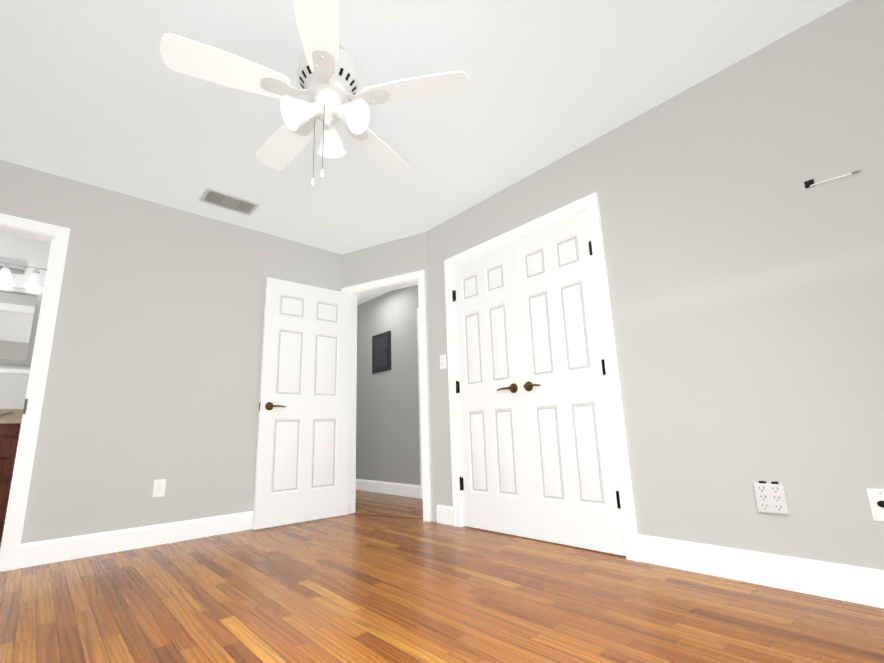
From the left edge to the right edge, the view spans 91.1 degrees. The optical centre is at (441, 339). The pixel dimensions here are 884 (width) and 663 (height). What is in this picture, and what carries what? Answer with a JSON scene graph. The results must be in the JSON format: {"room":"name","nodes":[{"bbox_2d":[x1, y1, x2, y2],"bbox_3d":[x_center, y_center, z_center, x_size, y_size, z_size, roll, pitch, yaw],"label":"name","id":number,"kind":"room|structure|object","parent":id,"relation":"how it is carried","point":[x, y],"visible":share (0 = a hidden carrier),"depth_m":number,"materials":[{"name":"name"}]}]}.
{"room":"empty bedroom","nodes":[
{"label":"empty bedroom","id":0,"kind":"room"},
{"bbox_2d":[0,233,50,408],"bbox_3d":[-3.840,0.261,3.235,1.760,2.440,0.120,9,-16,-42],"label":"wall","id":1,"kind":"structure","parent":0,"point":[32,253],"depth_m":3.62,"materials":[{"name":"white paint"}]},
{"bbox_2d":[0,369,29,373],"bbox_3d":[-3.795,0.200,3.196,1.520,0.030,0.017,9,-16,-42],"label":"trim","id":2,"kind":"structure","parent":1,"relation":"attached to","point":[14,371],"depth_m":3.50,"materials":[{"name":"white wood"}]},
{"bbox_2d":[0,285,42,366],"bbox_3d":[-3.565,-0.121,3.479,0.500,0.650,0.030,9,-16,-42],"label":"bathroom mirror","id":3,"kind":"object","parent":1,"relation":"attached to","point":[19,311],"visible":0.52,"depth_m":3.56,"materials":[{"name":"clear glass"}]},
{"bbox_2d":[0,257,46,290],"bbox_3d":[-3.540,-0.570,3.523,0.604,0.245,0.157,9,-16,-42],"label":"sconce","id":4,"kind":"object","parent":1,"relation":"attached to","point":[8,266],"visible":0.94,"depth_m":3.59,"materials":[{"name":"white glass"}]},
{"bbox_2d":[0,160,341,543],"bbox_3d":[-2.303,0.147,2.937,3.605,2.440,0.120,9,-16,-42],"label":"wall","id":5,"kind":"structure","parent":0,"point":[154,371],"depth_m":3.06,"materials":[{"name":"grey paint"}]},
{"bbox_2d":[0,213,69,571],"bbox_3d":[-2.823,0.241,2.426,0.900,2.078,0.170,9,-16,-42],"label":"door frame","id":6,"kind":"structure","parent":5,"relation":"attached to","point":[56,237],"depth_m":2.66,"materials":[{"name":"white wood"}]},
{"bbox_2d":[23,399,27,413],"bbox_3d":[-2.499,0.400,2.602,0.012,0.090,0.016,9,-16,-42],"label":"strike plate","id":7,"kind":"object","parent":6,"relation":"attached to","point":[25,406],"depth_m":2.60,"materials":[{"name":"grey"}]},
{"bbox_2d":[17,511,252,568],"bbox_3d":[-1.665,1.353,3.148,2.030,0.128,0.016,9,-16,-42],"label":"baseboard","id":8,"kind":"structure","parent":5,"relation":"attached to","point":[54,550],"depth_m":2.80,"materials":[{"name":"white wood"}]},
{"bbox_2d":[153,479,165,496],"bbox_3d":[-1.939,1.018,2.977,0.070,0.114,0.008,9,-16,-42],"label":"electrical outlet","id":9,"kind":"object","parent":5,"relation":"attached to","point":[159,487],"visible":1,"depth_m":2.98,"materials":[{"name":"white plastic"}]},
{"bbox_2d":[341,232,433,520],"bbox_3d":[-0.506,0.294,3.905,1.018,2.440,0.120,-8,-13,27],"label":"wall","id":10,"kind":"structure","parent":0,"point":[402,256],"depth_m":4.00,"materials":[{"name":"grey paint"}]},
{"bbox_2d":[341,270,430,521],"bbox_3d":[-0.496,0.472,3.865,0.920,2.074,0.170,-8,-13,27],"label":"door frame","id":11,"kind":"structure","parent":10,"relation":"attached to","point":[355,292],"depth_m":3.89,"materials":[{"name":"white wood"}]},
{"bbox_2d":[252,277,349,529],"bbox_3d":[-1.159,0.494,3.715,0.782,1.992,0.138,9,-16,-42],"label":"entry door","id":12,"kind":"structure","parent":11,"relation":"attached to","point":[301,472],"depth_m":3.66,"materials":[{"name":"white wood"}]},
{"bbox_2d":[356,285,420,485],"bbox_3d":[0.148,0.399,4.500,0.120,2.440,4.350,9,-16,-42],"label":"wall","id":13,"kind":"structure","parent":0,"point":[387,430],"depth_m":5.24,"materials":[{"name":"grey paint"}]},
{"bbox_2d":[372,330,390,373],"bbox_3d":[-0.766,0.160,5.448,0.025,0.490,0.400,9,-16,-42],"label":"electrical panel","id":14,"kind":"object","parent":13,"relation":"attached to","point":[381,352],"visible":1,"depth_m":5.43,"materials":[{"name":"grey metal"}]},
{"bbox_2d":[356,479,420,497],"bbox_3d":[-0.777,1.758,5.186,0.016,0.128,1.645,9,-16,-42],"label":"baseboard","id":15,"kind":"structure","parent":13,"relation":"attached to","point":[407,490],"depth_m":4.99,"materials":[{"name":"white wood"}]},
{"bbox_2d":[417,308,422,498],"bbox_3d":[0.101,0.586,4.501,0.145,2.078,0.900,9,-16,-42],"label":"door frame","id":16,"kind":"structure","parent":13,"relation":"attached to","point":[419,404],"depth_m":4.75,"materials":[{"name":"white wood"}]},
{"bbox_2d":[0,0,849,304],"bbox_3d":[-1.030,-1.251,2.668,4.800,0.100,6.210,9,-16,-42],"label":"ceiling","id":17,"kind":"structure","parent":0,"point":[98,94],"depth_m":2.28,"materials":[{"name":"white paint"}]},
{"bbox_2d":[199,187,259,215],"bbox_3d":[-1.614,-1.042,3.295,0.370,0.009,0.220,9,-16,-42],"label":"ceiling vent","id":18,"kind":"object","parent":17,"relation":"in","point":[226,201],"visible":1,"depth_m":3.28,"materials":[{"name":"white metal"}]},
{"bbox_2d":[159,0,469,186],"bbox_3d":[-0.554,-1.006,1.998,1.249,0.688,1.221,9,-16,-42],"label":"fan","id":19,"kind":"object","parent":17,"relation":"hanging from","point":[327,74],"visible":1,"depth_m":1.90,"materials":[{"name":"white wood"}]},
{"bbox_2d":[0,490,883,662],"bbox_3d":[-0.949,1.213,2.144,4.800,0.060,6.210,9,-16,-42],"label":"floor","id":20,"kind":"structure","parent":0,"point":[354,587],"depth_m":1.74,"materials":[{"name":"brown wood"}]},
{"bbox_2d":[350,513,422,518],"bbox_3d":[-0.463,1.485,3.648,0.788,0.002,0.012,-8,-13,27],"label":"trim","id":21,"kind":"structure","parent":20,"relation":"on","point":[389,516],"depth_m":3.63,"materials":[{"name":"brown"}]},
{"bbox_3d":[-3.344,1.339,2.526,1.560,0.005,1.250,9,-16,-42],"label":"floor","id":22,"kind":"structure","parent":20,"relation":"on","visible":0},
{"bbox_2d":[0,409,22,546],"bbox_3d":[-3.344,0.940,3.032,0.784,0.997,0.595,9,-16,-42],"label":"bathroom vanity","id":23,"kind":"object","parent":22,"relation":"on","point":[10,422],"visible":0.44,"depth_m":3.01,"materials":[{"name":"brown wood"}]},
{"bbox_2d":[426,0,883,569],"bbox_3d":[1.089,-0.067,2.454,0.120,2.440,3.460,9,-16,-42],"label":"wall","id":24,"kind":"structure","parent":0,"point":[744,266],"depth_m":2.02,"materials":[{"name":"grey paint"}]},
{"bbox_2d":[440,354,445,368],"bbox_3d":[0.002,0.178,3.512,0.020,0.114,0.070,9,-16,-42],"label":"light switch","id":25,"kind":"object","parent":24,"relation":"attached to","point":[442,361],"visible":1,"depth_m":3.51,"materials":[{"name":"white plastic"}]},
{"bbox_2d":[436,505,452,525],"bbox_3d":[0.029,1.327,3.283,0.016,0.128,0.194,9,-16,-42],"label":"baseboard","id":26,"kind":"structure","parent":24,"relation":"attached to","point":[444,514],"depth_m":3.28,"materials":[{"name":"white wood"}]},
{"bbox_2d":[452,243,531,537],"bbox_3d":[0.317,0.325,3.144,0.086,1.994,0.616,9,-16,-42],"label":"closet door","id":27,"kind":"structure","parent":24,"relation":"in","point":[493,477],"depth_m":3.12,"materials":[{"name":"white wood"}]},
{"bbox_2d":[444,192,638,561],"bbox_3d":[0.563,0.244,2.964,0.145,2.078,1.362,9,-16,-42],"label":"trim","id":28,"kind":"structure","parent":24,"relation":"attached to","point":[590,203],"depth_m":2.63,"materials":[{"name":"white wood"}]},
{"bbox_2d":[511,210,625,555],"bbox_3d":[0.734,0.217,2.700,0.086,1.994,0.616,9,-16,-42],"label":"closet door","id":29,"kind":"structure","parent":24,"relation":"in","point":[574,497],"depth_m":2.68,"materials":[{"name":"white wood"}]},
{"bbox_2d":[637,534,883,607],"bbox_3d":[1.587,0.923,1.624,0.016,0.128,1.704,9,-16,-42],"label":"baseboard","id":30,"kind":"structure","parent":24,"relation":"attached to","point":[856,584],"depth_m":1.83,"materials":[{"name":"white wood"}]},
{"bbox_2d":[754,481,789,513],"bbox_3d":[1.407,0.672,1.855,0.035,0.126,0.104,9,-16,-42],"label":"electrical outlet","id":31,"kind":"object","parent":24,"relation":"attached to","point":[771,497],"visible":1,"depth_m":1.84,"materials":[{"name":"white plastic"}]},
{"bbox_2d":[804,170,861,188],"bbox_3d":[1.645,-0.687,1.829,0.035,0.050,0.182,9,-16,-42],"label":"cord","id":32,"kind":"object","parent":24,"relation":"attached to","point":[809,183],"visible":0.94,"depth_m":1.86,"materials":[{"name":"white plastic"}]},
{"bbox_2d":[867,488,883,520],"bbox_3d":[1.645,0.617,1.619,0.008,0.114,0.070,9,-16,-42],"label":"outlet plate","id":33,"kind":"object","parent":24,"relation":"attached to","point":[876,498],"visible":1,"depth_m":1.63,"materials":[{"name":"white plastic"}]}
]}

